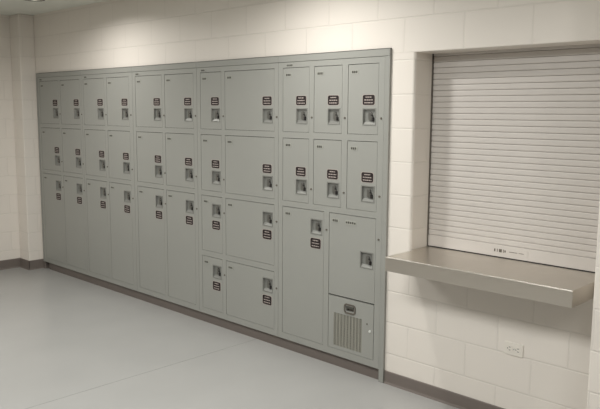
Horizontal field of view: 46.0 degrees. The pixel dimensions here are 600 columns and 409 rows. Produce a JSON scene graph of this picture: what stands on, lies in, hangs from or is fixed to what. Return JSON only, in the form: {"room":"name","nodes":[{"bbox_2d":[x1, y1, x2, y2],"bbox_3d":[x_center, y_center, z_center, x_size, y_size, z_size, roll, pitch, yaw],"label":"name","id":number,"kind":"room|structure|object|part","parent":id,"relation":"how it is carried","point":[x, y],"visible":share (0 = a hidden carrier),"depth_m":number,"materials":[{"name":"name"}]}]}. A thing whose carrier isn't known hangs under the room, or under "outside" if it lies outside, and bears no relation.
{"room":"police evidence room","nodes":[
{"label":"police evidence room","id":0,"kind":"room"},
{"bbox_2d":[0,15,19,260],"bbox_3d":[-5.216,-0.377,5.384,0.200,2.650,6.415,8,10,44],"label":"wall","id":1,"kind":"structure","parent":0,"point":[9,219],"depth_m":7.44,"materials":[{"name":"white paint"}]},
{"bbox_2d":[0,258,19,269],"bbox_3d":[-5.133,0.895,5.491,0.012,0.100,6.055,8,10,44],"label":"baseboard","id":2,"kind":"structure","parent":1,"relation":"attached to","point":[10,263],"depth_m":7.56,"materials":[{"name":"brown plastic"}]},
{"bbox_2d":[9,14,42,260],"bbox_3d":[-2.883,-0.636,7.462,0.217,2.650,0.160,8,10,44],"label":"column","id":3,"kind":"structure","parent":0,"point":[21,25],"depth_m":7.38,"materials":[{"name":"white paint"}]},
{"bbox_2d":[20,258,378,379],"bbox_3d":[-1.249,0.843,6.063,4.772,0.100,0.215,8,10,44],"label":"baseboard","id":4,"kind":"structure","parent":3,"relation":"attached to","point":[342,362],"depth_m":5.57,"materials":[{"name":"brown plastic"}]},
{"bbox_2d":[0,0,107,15],"bbox_3d":[-1.099,-1.275,1.848,10.815,0.100,7.300,8,10,44],"label":"ceiling","id":5,"kind":"structure","parent":0,"point":[7,7],"depth_m":6.60,"materials":[{"name":"white paint"}]},
{"bbox_2d":[0,267,458,408],"bbox_3d":[-1.115,1.452,2.206,10.815,0.100,7.300,8,10,44],"label":"floor","id":6,"kind":"structure","parent":0,"point":[62,335],"depth_m":4.74,"materials":[{"name":"paint"}]},
{"bbox_2d":[37,75,87,274],"bbox_3d":[-2.238,-0.289,7.298,0.916,2.013,0.484,8,10,44],"label":"locker","id":7,"kind":"object","parent":6,"relation":"on","point":[59,98],"visible":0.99,"depth_m":7.10,"materials":[{"name":"metal"}]},
{"bbox_2d":[36,78,44,260],"bbox_3d":[-2.714,-0.354,7.455,0.014,1.932,0.054,8,10,44],"label":"filler panel","id":8,"kind":"object","parent":7,"relation":"attached to","point":[36,78],"visible":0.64,"depth_m":7.43,"materials":[{"name":"metal"}]},
{"bbox_3d":[-2.537,-1.036,7.176,0.394,0.424,0.018,8,10,44],"label":"door","id":9,"kind":"part","parent":7,"relation":"part of","materials":[{"name":"metal"}]},
{"bbox_3d":[-2.539,-0.567,7.238,0.394,0.427,0.018,8,10,44],"label":"door","id":10,"kind":"part","parent":7,"relation":"part of","materials":[{"name":"metal"}]},
{"bbox_3d":[-2.544,0.136,7.330,0.394,0.901,0.018,8,10,44],"label":"door","id":11,"kind":"part","parent":7,"relation":"part of","materials":[{"name":"metal"}]},
{"bbox_3d":[-2.447,-0.917,7.097,0.106,0.105,0.014,8,10,44],"label":"recessed handle","id":12,"kind":"part","parent":7,"relation":"part of","materials":[{"name":"silver metal"}]},
{"bbox_3d":[-2.449,-0.447,7.159,0.106,0.105,0.014,8,10,44],"label":"recessed handle","id":13,"kind":"part","parent":7,"relation":"part of","materials":[{"name":"silver metal"}]},
{"bbox_3d":[-2.451,-0.192,7.192,0.106,0.105,0.014,8,10,44],"label":"recessed handle","id":14,"kind":"part","parent":7,"relation":"part of","materials":[{"name":"silver metal"}]},
{"bbox_3d":[-2.226,-0.994,6.876,0.377,0.424,0.018,8,10,44],"label":"door","id":15,"kind":"part","parent":7,"relation":"part of","materials":[{"name":"metal"}]},
{"bbox_3d":[-2.229,-0.526,6.938,0.377,0.427,0.018,8,10,44],"label":"door","id":16,"kind":"part","parent":7,"relation":"part of","materials":[{"name":"metal"}]},
{"bbox_3d":[-2.233,0.177,7.030,0.377,0.901,0.018,8,10,44],"label":"door","id":17,"kind":"part","parent":7,"relation":"part of","materials":[{"name":"metal"}]},
{"bbox_3d":[-2.142,-0.876,6.803,0.106,0.105,0.014,8,10,44],"label":"recessed handle","id":18,"kind":"part","parent":7,"relation":"part of","materials":[{"name":"silver metal"}]},
{"bbox_3d":[-2.145,-0.406,6.865,0.106,0.105,0.014,8,10,44],"label":"recessed handle","id":19,"kind":"part","parent":7,"relation":"part of","materials":[{"name":"silver metal"}]},
{"bbox_3d":[-2.147,-0.152,6.899,0.106,0.105,0.014,8,10,44],"label":"recessed handle","id":20,"kind":"part","parent":7,"relation":"part of","materials":[{"name":"silver metal"}]},
{"bbox_2d":[81,72,136,290],"bbox_3d":[-1.597,-0.204,6.679,0.871,2.013,0.484,8,10,44],"label":"locker","id":21,"kind":"object","parent":6,"relation":"on","point":[107,99],"visible":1,"depth_m":6.48,"materials":[{"name":"metal"}]},
{"bbox_3d":[-1.907,-0.952,6.568,0.369,0.424,0.018,8,10,44],"label":"door","id":22,"kind":"part","parent":21,"relation":"part of","materials":[{"name":"metal"}]},
{"bbox_3d":[-1.910,-0.483,6.629,0.369,0.427,0.018,8,10,44],"label":"door","id":23,"kind":"part","parent":21,"relation":"part of","materials":[{"name":"metal"}]},
{"bbox_3d":[-1.914,0.220,6.722,0.369,0.901,0.018,8,10,44],"label":"door","id":24,"kind":"part","parent":21,"relation":"part of","materials":[{"name":"metal"}]},
{"bbox_3d":[-1.826,-0.834,6.498,0.106,0.105,0.014,8,10,44],"label":"recessed handle","id":25,"kind":"part","parent":21,"relation":"part of","materials":[{"name":"silver metal"}]},
{"bbox_3d":[-1.829,-0.364,6.559,0.106,0.105,0.014,8,10,44],"label":"recessed handle","id":26,"kind":"part","parent":21,"relation":"part of","materials":[{"name":"silver metal"}]},
{"bbox_3d":[-1.830,-0.110,6.593,0.106,0.105,0.014,8,10,44],"label":"recessed handle","id":27,"kind":"part","parent":21,"relation":"part of","materials":[{"name":"silver metal"}]},
{"bbox_3d":[-1.610,-0.912,6.281,0.362,0.424,0.018,8,10,44],"label":"door","id":28,"kind":"part","parent":21,"relation":"part of","materials":[{"name":"metal"}]},
{"bbox_3d":[-1.613,-0.444,6.343,0.362,0.427,0.018,8,10,44],"label":"door","id":29,"kind":"part","parent":21,"relation":"part of","materials":[{"name":"metal"}]},
{"bbox_3d":[-1.617,0.259,6.435,0.362,0.901,0.018,8,10,44],"label":"door","id":30,"kind":"part","parent":21,"relation":"part of","materials":[{"name":"metal"}]},
{"bbox_3d":[-1.532,-0.795,6.213,0.106,0.105,0.014,8,10,44],"label":"recessed handle","id":31,"kind":"part","parent":21,"relation":"part of","materials":[{"name":"silver metal"}]},
{"bbox_3d":[-1.534,-0.325,6.275,0.106,0.105,0.014,8,10,44],"label":"recessed handle","id":32,"kind":"part","parent":21,"relation":"part of","materials":[{"name":"silver metal"}]},
{"bbox_3d":[-1.536,-0.070,6.308,0.106,0.105,0.014,8,10,44],"label":"recessed handle","id":33,"kind":"part","parent":21,"relation":"part of","materials":[{"name":"silver metal"}]},
{"bbox_2d":[26,339,255,408],"bbox_3d":[-2.495,1.280,3.063,0.005,0.002,6.220,8,10,44],"label":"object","id":34,"kind":"structure","parent":6,"relation":"in","point":[254,339],"depth_m":4.53,"materials":[{"name":"grey"}]},
{"bbox_2d":[132,68,199,310],"bbox_3d":[-0.962,-0.119,6.065,0.900,2.013,0.484,8,10,44],"label":"locker","id":35,"kind":"object","parent":6,"relation":"on","point":[164,101],"visible":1,"depth_m":5.86,"materials":[{"name":"metal"}]},
{"bbox_3d":[-1.267,-0.867,5.949,0.387,0.424,0.018,8,10,44],"label":"door","id":36,"kind":"part","parent":35,"relation":"part of","materials":[{"name":"metal"}]},
{"bbox_3d":[-1.270,-0.398,6.011,0.387,0.427,0.018,8,10,44],"label":"door","id":37,"kind":"part","parent":35,"relation":"part of","materials":[{"name":"metal"}]},
{"bbox_3d":[-1.274,0.305,6.103,0.387,0.901,0.018,8,10,44],"label":"door","id":38,"kind":"part","parent":35,"relation":"part of","materials":[{"name":"metal"}]},
{"bbox_3d":[-1.179,-0.749,5.873,0.106,0.105,0.014,8,10,44],"label":"recessed handle","id":39,"kind":"part","parent":35,"relation":"part of","materials":[{"name":"silver metal"}]},
{"bbox_3d":[-1.182,-0.279,5.935,0.106,0.105,0.014,8,10,44],"label":"recessed handle","id":40,"kind":"part","parent":35,"relation":"part of","materials":[{"name":"silver metal"}]},
{"bbox_3d":[-1.184,-0.024,5.968,0.106,0.105,0.014,8,10,44],"label":"recessed handle","id":41,"kind":"part","parent":35,"relation":"part of","materials":[{"name":"silver metal"}]},
{"bbox_3d":[-0.962,-0.826,5.654,0.380,0.424,0.018,8,10,44],"label":"door","id":42,"kind":"part","parent":35,"relation":"part of","materials":[{"name":"metal"}]},
{"bbox_3d":[-0.965,-0.358,5.716,0.380,0.427,0.018,8,10,44],"label":"door","id":43,"kind":"part","parent":35,"relation":"part of","materials":[{"name":"metal"}]},
{"bbox_3d":[-0.969,0.345,5.808,0.380,0.901,0.018,8,10,44],"label":"door","id":44,"kind":"part","parent":35,"relation":"part of","materials":[{"name":"metal"}]},
{"bbox_3d":[-0.877,-0.708,5.580,0.106,0.105,0.014,8,10,44],"label":"recessed handle","id":45,"kind":"part","parent":35,"relation":"part of","materials":[{"name":"silver metal"}]},
{"bbox_3d":[-0.879,-0.238,5.642,0.106,0.105,0.014,8,10,44],"label":"recessed handle","id":46,"kind":"part","parent":35,"relation":"part of","materials":[{"name":"silver metal"}]},
{"bbox_3d":[-0.881,0.017,5.676,0.106,0.105,0.014,8,10,44],"label":"recessed handle","id":47,"kind":"part","parent":35,"relation":"part of","materials":[{"name":"silver metal"}]},
{"bbox_2d":[36,48,391,77],"bbox_3d":[-1.060,-1.122,5.778,4.554,0.045,0.119,8,10,44],"label":"cabinet filler","id":48,"kind":"object","parent":35,"relation":"on","point":[382,51],"visible":0.98,"depth_m":5.11,"materials":[{"name":"metal"}]},
{"bbox_3d":[-2.361,-1.294,7.035,0.920,0.045,0.119,8,10,44],"label":"fascia panel","id":49,"kind":"part","parent":48,"relation":"part of","materials":[{"name":"grey metal"}]},
{"bbox_3d":[-1.718,-1.209,6.415,0.872,0.045,0.119,8,10,44],"label":"fascia panel","id":50,"kind":"part","parent":48,"relation":"part of","materials":[{"name":"grey metal"}]},
{"bbox_3d":[-1.083,-1.125,5.801,0.901,0.045,0.119,8,10,44],"label":"fascia panel","id":51,"kind":"part","parent":48,"relation":"part of","materials":[{"name":"grey metal"}]},
{"bbox_3d":[-0.434,-1.038,5.174,0.911,0.045,0.119,8,10,44],"label":"fascia panel","id":52,"kind":"part","parent":48,"relation":"part of","materials":[{"name":"grey metal"}]},
{"bbox_3d":[0.232,-0.950,4.530,0.946,0.045,0.119,8,10,44],"label":"fascia panel","id":53,"kind":"part","parent":48,"relation":"part of","materials":[{"name":"grey metal"}]},
{"bbox_2d":[196,63,278,335],"bbox_3d":[-0.312,-0.033,5.437,0.910,2.013,0.484,8,10,44],"label":"locker","id":54,"kind":"object","parent":6,"relation":"on","point":[238,105],"visible":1,"depth_m":5.23,"materials":[{"name":"metal"}]},
{"bbox_3d":[-0.671,-0.788,5.374,0.247,0.424,0.018,8,10,44],"label":"door","id":55,"kind":"part","parent":54,"relation":"part of","materials":[{"name":"metal"}]},
{"bbox_3d":[-0.674,-0.319,5.435,0.247,0.427,0.018,8,10,44],"label":"door","id":56,"kind":"part","parent":54,"relation":"part of","materials":[{"name":"metal"}]},
{"bbox_3d":[-0.677,0.151,5.497,0.247,0.432,0.018,8,10,44],"label":"door","id":57,"kind":"part","parent":54,"relation":"part of","materials":[{"name":"metal"}]},
{"bbox_3d":[-0.680,0.622,5.559,0.247,0.420,0.018,8,10,44],"label":"door","id":58,"kind":"part","parent":54,"relation":"part of","materials":[{"name":"metal"}]},
{"bbox_3d":[-0.634,-0.676,5.346,0.106,0.105,0.014,8,10,44],"label":"recessed handle","id":59,"kind":"part","parent":54,"relation":"part of","materials":[{"name":"silver metal"}]},
{"bbox_3d":[-0.638,0.049,5.441,0.106,0.105,0.014,8,10,44],"label":"recessed handle","id":60,"kind":"part","parent":54,"relation":"part of","materials":[{"name":"silver metal"}]},
{"bbox_3d":[-0.637,-0.206,5.408,0.106,0.105,0.014,8,10,44],"label":"recessed handle","id":61,"kind":"part","parent":54,"relation":"part of","materials":[{"name":"silver metal"}]},
{"bbox_3d":[-0.641,0.526,5.504,0.106,0.105,0.014,8,10,44],"label":"recessed handle","id":62,"kind":"part","parent":54,"relation":"part of","materials":[{"name":"silver metal"}]},
{"bbox_3d":[-0.363,-0.278,5.135,0.529,0.427,0.018,8,10,44],"label":"door","id":63,"kind":"part","parent":54,"relation":"part of","materials":[{"name":"metal"}]},
{"bbox_3d":[-0.369,0.664,5.259,0.529,0.420,0.018,8,10,44],"label":"door","id":64,"kind":"part","parent":54,"relation":"part of","materials":[{"name":"metal"}]},
{"bbox_3d":[-0.366,0.193,5.197,0.529,0.432,0.018,8,10,44],"label":"door","id":65,"kind":"part","parent":54,"relation":"part of","materials":[{"name":"metal"}]},
{"bbox_3d":[-0.361,-0.746,5.074,0.529,0.424,0.018,8,10,44],"label":"door","id":66,"kind":"part","parent":54,"relation":"part of","materials":[{"name":"metal"}]},
{"bbox_3d":[-0.230,0.580,5.106,0.106,0.105,0.014,8,10,44],"label":"recessed handle","id":67,"kind":"part","parent":54,"relation":"part of","materials":[{"name":"silver metal"}]},
{"bbox_3d":[-0.227,0.103,5.043,0.106,0.105,0.014,8,10,44],"label":"recessed handle","id":68,"kind":"part","parent":54,"relation":"part of","materials":[{"name":"silver metal"}]},
{"bbox_3d":[-0.225,-0.151,5.010,0.106,0.105,0.014,8,10,44],"label":"recessed handle","id":69,"kind":"part","parent":54,"relation":"part of","materials":[{"name":"silver metal"}]},
{"bbox_3d":[-0.222,-0.621,4.948,0.106,0.105,0.014,8,10,44],"label":"recessed handle","id":70,"kind":"part","parent":54,"relation":"part of","materials":[{"name":"silver metal"}]},
{"bbox_2d":[278,56,384,368],"bbox_3d":[0.339,0.054,4.806,0.909,2.013,0.488,8,10,44],"label":"locker","id":71,"kind":"object","parent":6,"relation":"on","point":[331,112],"visible":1,"depth_m":4.60,"materials":[{"name":"metal"}]},
{"bbox_3d":[-0.024,-0.233,4.807,0.244,0.427,0.018,8,10,44],"label":"door","id":72,"kind":"part","parent":71,"relation":"part of","materials":[{"name":"metal"}]},
{"bbox_3d":[-0.021,-0.701,4.745,0.244,0.424,0.018,8,10,44],"label":"door","id":73,"kind":"part","parent":71,"relation":"part of","materials":[{"name":"metal"}]},
{"bbox_3d":[0.013,-0.120,4.780,0.106,0.105,0.014,8,10,44],"label":"recessed handle","id":74,"kind":"part","parent":71,"relation":"part of","materials":[{"name":"silver metal"}]},
{"bbox_3d":[0.015,-0.590,4.718,0.106,0.105,0.014,8,10,44],"label":"recessed handle","id":75,"kind":"part","parent":71,"relation":"part of","materials":[{"name":"silver metal"}]},
{"bbox_3d":[0.023,0.477,4.850,0.386,0.901,0.018,8,10,44],"label":"door","id":76,"kind":"part","parent":71,"relation":"part of","materials":[{"name":"metal"}]},
{"bbox_3d":[0.113,0.149,4.715,0.106,0.105,0.014,8,10,44],"label":"recessed handle","id":77,"kind":"part","parent":71,"relation":"part of","materials":[{"name":"silver metal"}]},
{"bbox_3d":[0.183,-0.205,4.607,0.239,0.427,0.018,8,10,44],"label":"door","id":78,"kind":"part","parent":71,"relation":"part of","materials":[{"name":"metal"}]},
{"bbox_3d":[0.185,-0.674,4.546,0.239,0.424,0.018,8,10,44],"label":"door","id":79,"kind":"part","parent":71,"relation":"part of","materials":[{"name":"metal"}]},
{"bbox_3d":[0.217,-0.092,4.582,0.106,0.105,0.014,8,10,44],"label":"recessed handle","id":80,"kind":"part","parent":71,"relation":"part of","materials":[{"name":"silver metal"}]},
{"bbox_3d":[0.220,-0.562,4.521,0.106,0.105,0.014,8,10,44],"label":"recessed handle","id":81,"kind":"part","parent":71,"relation":"part of","materials":[{"name":"silver metal"}]},
{"bbox_2d":[334,312,361,352],"bbox_3d":[0.313,0.831,4.606,0.241,0.222,0.010,8,10,44],"label":"vent grille","id":82,"kind":"object","parent":71,"relation":"attached to","point":[347,325],"depth_m":4.60,"materials":[{"name":"grey metal"}]},
{"bbox_3d":[0.326,0.677,4.572,0.097,0.066,0.020,8,10,44],"label":"recessed pull","id":83,"kind":"part","parent":71,"relation":"part of","materials":[{"name":"grey metal"}]},
{"bbox_3d":[0.331,0.789,4.586,0.379,0.355,0.018,8,10,44],"label":"access door","id":84,"kind":"part","parent":71,"relation":"part of","materials":[{"name":"metal"}]},
{"bbox_3d":[0.335,0.338,4.526,0.381,0.537,0.018,8,10,44],"label":"door","id":85,"kind":"part","parent":71,"relation":"part of","materials":[{"name":"metal"}]},
{"bbox_3d":[0.339,-0.818,4.363,0.060,0.024,0.003,8,10,44],"label":"number plate","id":86,"kind":"part","parent":71,"relation":"part of","materials":[{"name":"grey metal"}]},
{"bbox_3d":[0.390,-0.178,4.407,0.236,0.427,0.018,8,10,44],"label":"door","id":87,"kind":"part","parent":71,"relation":"part of","materials":[{"name":"metal"}]},
{"bbox_3d":[0.393,-0.646,4.346,0.236,0.424,0.018,8,10,44],"label":"door","id":88,"kind":"part","parent":71,"relation":"part of","materials":[{"name":"metal"}]},
{"bbox_3d":[0.421,0.350,4.438,0.106,0.107,0.014,8,10,44],"label":"recessed handle","id":89,"kind":"part","parent":71,"relation":"part of","materials":[{"name":"silver metal"}]},
{"bbox_3d":[0.423,-0.065,4.383,0.106,0.105,0.014,8,10,44],"label":"recessed handle","id":90,"kind":"part","parent":71,"relation":"part of","materials":[{"name":"silver metal"}]},
{"bbox_3d":[0.426,-0.535,4.321,0.106,0.105,0.014,8,10,44],"label":"recessed handle","id":91,"kind":"part","parent":71,"relation":"part of","materials":[{"name":"silver metal"}]},
{"bbox_2d":[378,56,391,382],"bbox_3d":[0.547,0.115,4.345,0.036,2.013,0.102,8,10,44],"label":"filler panel","id":92,"kind":"object","parent":6,"relation":"on","point":[388,59],"visible":0.51,"depth_m":4.30,"materials":[{"name":"metal"}]},
{"bbox_2d":[33,0,599,408],"bbox_3d":[1.035,-0.185,4.206,10.815,2.650,0.605,8,10,44],"label":"wall","id":93,"kind":"structure","parent":0,"point":[451,337],"depth_m":4.17,"materials":[{"name":"white brick"}]},
{"bbox_2d":[384,370,503,408],"bbox_3d":[1.008,1.142,3.964,1.342,0.082,0.012,8,10,44],"label":"baseboard","id":94,"kind":"structure","parent":93,"relation":"attached to","point":[420,388],"depth_m":4.17,"materials":[{"name":"brown plastic"}]},
{"bbox_2d":[385,246,594,307],"bbox_3d":[1.019,0.367,3.800,1.094,0.083,0.438,8,10,44],"label":"shelf","id":95,"kind":"object","parent":93,"relation":"attached to","point":[570,288],"visible":0.9,"depth_m":3.65,"materials":[{"name":"silver metal"}]},
{"bbox_2d":[427,44,599,272],"bbox_3d":[1.181,-0.291,3.876,1.104,1.205,0.050,8,10,44],"label":"roller shutter","id":96,"kind":"object","parent":93,"relation":"attached to","point":[514,155],"visible":0.97,"depth_m":3.87,"materials":[{"name":"metal"}]},
{"bbox_3d":[0.793,-0.320,4.265,0.005,1.155,0.034,8,10,44],"label":"guide rail","id":97,"kind":"part","parent":96,"relation":"part of","materials":[{"name":"grey metal"}]},
{"bbox_3d":[1.172,0.266,3.950,0.217,0.031,0.004,8,10,44],"label":"latch plate","id":98,"kind":"part","parent":96,"relation":"part of","materials":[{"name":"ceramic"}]},
{"bbox_2d":[504,341,523,357],"bbox_3d":[1.144,0.775,3.788,0.108,0.070,0.008,8,10,44],"label":"wall outlet","id":99,"kind":"object","parent":93,"relation":"attached to","point":[510,348],"visible":1,"depth_m":3.79,"materials":[{"name":"beige plastic"}]},
{"bbox_2d":[507,345,512,351],"bbox_3d":[1.127,0.773,3.801,0.034,0.036,0.004,8,10,44],"label":"socket","id":100,"kind":"object","parent":99,"relation":"attached to","point":[509,347],"depth_m":3.80,"materials":[{"name":"beige plastic"}]},
{"bbox_2d":[515,347,520,353],"bbox_3d":[1.161,0.778,3.768,0.034,0.036,0.004,8,10,44],"label":"socket","id":101,"kind":"object","parent":99,"relation":"attached to","point":[517,349],"depth_m":3.77,"materials":[{"name":"beige plastic"}]},
{"bbox_2d":[587,201,599,408],"bbox_3d":[1.572,-0.039,3.119,0.414,2.650,0.215,8,10,44],"label":"wall pier","id":102,"kind":"object","parent":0,"point":[593,398],"depth_m":3.26,"materials":[{"name":"white paint"}]}
]}

